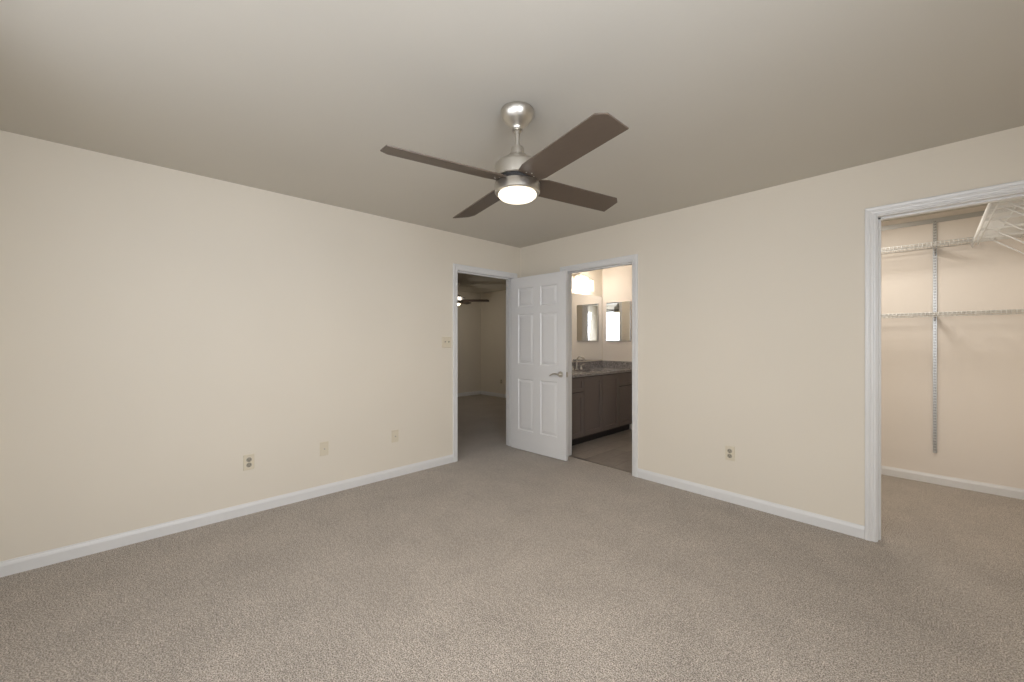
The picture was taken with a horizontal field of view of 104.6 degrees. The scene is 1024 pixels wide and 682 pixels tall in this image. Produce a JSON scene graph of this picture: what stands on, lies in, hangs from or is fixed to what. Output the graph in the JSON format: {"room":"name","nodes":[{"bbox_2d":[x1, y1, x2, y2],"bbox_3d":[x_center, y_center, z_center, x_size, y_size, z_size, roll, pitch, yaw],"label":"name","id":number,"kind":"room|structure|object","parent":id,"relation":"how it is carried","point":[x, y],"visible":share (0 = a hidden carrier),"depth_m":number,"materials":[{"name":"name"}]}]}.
{"room":"empty bedroom","nodes":[
{"label":"empty bedroom","id":0,"kind":"room"},
{"bbox_2d":[0,130,601,561],"bbox_3d":[-0.492,0.068,4.421,6.960,2.440,0.120,0,0,-43],"label":"wall","id":1,"kind":"structure","parent":0,"point":[174,344],"depth_m":2.73,"materials":[{"name":"paint"}]},
{"bbox_2d":[0,454,452,577],"bbox_3d":[-1.746,1.246,3.144,3.082,0.083,0.012,0,0,-43],"label":"baseboard","id":2,"kind":"structure","parent":1,"relation":"attached to","point":[44,558],"depth_m":2.71,"materials":[{"name":"white"}]},
{"bbox_2d":[243,454,253,470],"bbox_3d":[-1.959,0.903,2.944,0.070,0.115,0.009,0,0,-43],"label":"outlet","id":3,"kind":"object","parent":1,"relation":"attached to","point":[248,461],"visible":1,"depth_m":2.94,"materials":[{"name":"beige plastic"}]},
{"bbox_2d":[320,441,328,455],"bbox_3d":[-1.569,0.903,3.308,0.069,0.114,0.016,0,0,-43],"label":"outlet","id":4,"kind":"object","parent":1,"relation":"attached to","point":[324,448],"visible":1,"depth_m":3.31,"materials":[{"name":"beige plastic"}]},
{"bbox_2d":[392,430,397,442],"bbox_3d":[-1.105,0.903,3.747,0.069,0.114,0.016,0,0,-43],"label":"outlet","id":5,"kind":"object","parent":1,"relation":"attached to","point":[394,435],"visible":1,"depth_m":3.74,"materials":[{"name":"beige plastic"}]},
{"bbox_2d":[442,337,450,347],"bbox_3d":[-0.681,0.013,4.146,0.115,0.114,0.019,0,0,-43],"label":"light switch","id":6,"kind":"object","parent":1,"relation":"attached to","point":[446,342],"visible":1,"depth_m":4.14,"materials":[{"name":"beige plastic"}]},
{"bbox_2d":[453,263,516,461],"bbox_3d":[-0.323,0.232,4.570,0.944,2.113,0.140,0,0,-43],"label":"door frame","id":7,"kind":"structure","parent":1,"relation":"attached to","point":[457,268],"depth_m":4.43,"materials":[{"name":"white wood"}]},
{"bbox_2d":[511,271,567,460],"bbox_3d":[0.291,0.265,4.509,0.819,2.030,0.154,0,0,44],"label":"bedroom door","id":8,"kind":"structure","parent":1,"relation":"in","point":[539,364],"depth_m":4.46,"materials":[{"name":"white wood"}]},
{"bbox_2d":[572,273,593,291],"bbox_3d":[0.935,-0.845,5.575,0.664,0.254,0.161,0,0,-43],"label":"sconce","id":9,"kind":"object","parent":1,"relation":"attached to","point":[579,283],"visible":0.67,"depth_m":5.60,"materials":[{"name":"white glass"}]},
{"bbox_2d":[572,293,601,360],"bbox_3d":[0.833,-0.197,5.585,1.525,0.970,0.005,0,0,-43],"label":"wall mirror","id":10,"kind":"object","parent":1,"relation":"attached to","point":[586,327],"visible":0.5,"depth_m":5.83,"materials":[{"name":"clear glass"}]},
{"bbox_2d":[572,360,603,367],"bbox_3d":[0.804,0.352,5.546,1.662,0.100,0.021,0,0,-43],"label":"backsplash","id":11,"kind":"structure","parent":1,"relation":"attached to","point":[588,364],"depth_m":5.89,"materials":[{"name":"grey stone"}]},
{"bbox_2d":[458,291,480,392],"bbox_3d":[-2.514,0.068,8.014,4.960,2.440,0.120,0,0,-43],"label":"wall","id":12,"kind":"structure","parent":0,"point":[469,347],"depth_m":9.36,"materials":[{"name":"paint"}]},
{"bbox_2d":[458,391,479,396],"bbox_3d":[-2.468,1.246,7.966,4.720,0.083,0.012,0,0,-43],"label":"baseboard","id":13,"kind":"structure","parent":12,"relation":"attached to","point":[474,392],"depth_m":9.34,"materials":[{"name":"white wood"}]},
{"bbox_2d":[481,290,505,393],"bbox_3d":[0.619,0.068,8.224,0.120,2.440,3.880,0,0,-43],"label":"wall","id":14,"kind":"structure","parent":0,"point":[493,341],"depth_m":9.25,"materials":[{"name":"paint"}]},
{"bbox_2d":[480,391,505,397],"bbox_3d":[0.581,1.246,8.167,0.012,0.083,3.850,0,0,-43],"label":"baseboard","id":15,"kind":"structure","parent":14,"relation":"attached to","point":[481,392],"depth_m":9.23,"materials":[{"name":"white wood"}]},
{"bbox_2d":[0,394,1023,681],"bbox_3d":[-0.403,1.338,4.326,6.960,0.100,8.380,0,0,-43],"label":"floor","id":16,"kind":"structure","parent":0,"point":[505,563],"depth_m":2.04,"materials":[{"name":"beige carpet"}]},
{"bbox_2d":[0,0,1023,292],"bbox_3d":[-0.403,-1.202,4.326,6.960,0.100,8.380,0,0,-43],"label":"ceiling","id":17,"kind":"structure","parent":0,"point":[328,100],"depth_m":1.82,"materials":[{"name":"paint"}]},
{"bbox_2d":[458,282,488,304],"bbox_3d":[-1.147,-0.926,7.787,1.258,0.452,1.278,0,0,-43],"label":"ceiling fan","id":18,"kind":"object","parent":17,"relation":"hanging from","point":[462,300],"visible":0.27,"depth_m":7.78,"materials":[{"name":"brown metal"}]},
{"bbox_2d":[380,101,628,217],"bbox_3d":[0.027,-0.926,1.980,1.008,0.452,1.008,0,0,12],"label":"fan","id":19,"kind":"object","parent":17,"relation":"hanging from","point":[518,175],"visible":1,"depth_m":1.88,"materials":[{"name":"brown wood"}]},
{"bbox_2d":[571,429,631,470],"bbox_3d":[1.489,1.338,4.877,1.835,0.100,2.180,0,0,-43],"label":"floor","id":20,"kind":"structure","parent":0,"point":[614,450],"depth_m":4.65,"materials":[{"name":"brown tile"}]},
{"bbox_2d":[572,372,631,445],"bbox_3d":[0.990,0.863,5.350,1.662,0.850,0.560,0,0,-43],"label":"bathroom vanity","id":21,"kind":"object","parent":20,"relation":"on","point":[601,398],"depth_m":5.13,"materials":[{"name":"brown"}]},
{"bbox_2d":[572,368,631,379],"bbox_3d":[0.995,0.420,5.344,1.662,0.036,0.576,0,0,-43],"label":"countertop","id":22,"kind":"structure","parent":21,"relation":"on","point":[575,371],"depth_m":5.38,"materials":[{"name":"grey stone"}]},
{"bbox_2d":[576,356,583,367],"bbox_3d":[0.944,0.314,5.507,0.354,0.177,0.155,0,0,-43],"label":"faucet","id":23,"kind":"object","parent":22,"relation":"on","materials":[{"name":"silver metal"}]},
{"bbox_2d":[520,126,1023,525],"bbox_3d":[1.567,0.068,3.437,0.120,2.440,4.140,0,0,-43],"label":"wall","id":24,"kind":"structure","parent":0,"point":[751,327],"depth_m":2.97,"materials":[{"name":"paint"}]},
{"bbox_2d":[560,254,637,476],"bbox_3d":[0.906,0.232,4.123,0.140,2.113,0.944,0,0,-43],"label":"door frame","id":25,"kind":"structure","parent":24,"relation":"attached to","point":[632,260],"depth_m":3.79,"materials":[{"name":"white wood"}]},
{"bbox_2d":[570,455,631,472],"bbox_3d":[0.924,1.286,4.139,0.030,0.004,0.820,0,0,-43],"label":"trim","id":26,"kind":"structure","parent":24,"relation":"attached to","point":[602,464],"depth_m":4.11,"materials":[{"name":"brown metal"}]},
{"bbox_2d":[725,445,734,460],"bbox_3d":[1.740,0.898,3.159,0.009,0.115,0.070,0,0,-43],"label":"outlet","id":27,"kind":"object","parent":24,"relation":"attached to","point":[730,453],"visible":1,"depth_m":3.16,"materials":[{"name":"beige plastic"}]},
{"bbox_2d":[637,468,864,538],"bbox_3d":[1.742,1.246,3.156,0.012,0.083,1.607,0,0,-43],"label":"baseboard","id":28,"kind":"structure","parent":24,"relation":"attached to","point":[856,530],"depth_m":2.99,"materials":[{"name":"white wood"}]},
{"bbox_2d":[865,180,1023,541],"bbox_3d":[2.640,0.214,2.290,0.140,2.147,0.884,0,0,-43],"label":"door frame","id":29,"kind":"structure","parent":24,"relation":"attached to","point":[872,214],"depth_m":2.54,"materials":[{"name":"white wood"}]},
{"bbox_2d":[602,200,1023,488],"bbox_3d":[2.868,0.068,4.666,0.120,2.440,4.140,0,0,-43],"label":"wall","id":30,"kind":"structure","parent":0,"point":[980,398],"depth_m":3.50,"materials":[{"name":"paint"}]},
{"bbox_2d":[604,361,631,367],"bbox_3d":[1.595,0.352,5.905,0.020,0.100,0.544,0,0,-43],"label":"backsplash","id":31,"kind":"structure","parent":30,"relation":"attached to","point":[607,364],"depth_m":5.91,"materials":[{"name":"grey stone"}]},
{"bbox_2d":[606,301,630,340],"bbox_3d":[1.590,-0.294,5.911,0.026,0.585,0.405,0,0,-43],"label":"mirror","id":32,"kind":"object","parent":30,"relation":"attached to","point":[618,321],"visible":1,"depth_m":5.89,"materials":[{"name":"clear mirror"}]},
{"bbox_2d":[881,198,1023,452],"bbox_3d":[2.969,-0.050,3.298,1.612,2.115,2.011,0,0,-43],"label":"closet shelving","id":33,"kind":"object","parent":30,"relation":"attached to","point":[1009,206],"visible":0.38,"depth_m":3.32,"materials":[{"name":"white metal"}]},
{"bbox_2d":[881,465,1023,499],"bbox_3d":[3.548,1.246,3.851,0.012,0.083,2.020,0,0,-43],"label":"baseboard","id":34,"kind":"structure","parent":30,"relation":"attached to","point":[1017,493],"depth_m":3.47,"materials":[{"name":"white wood"}]}
]}

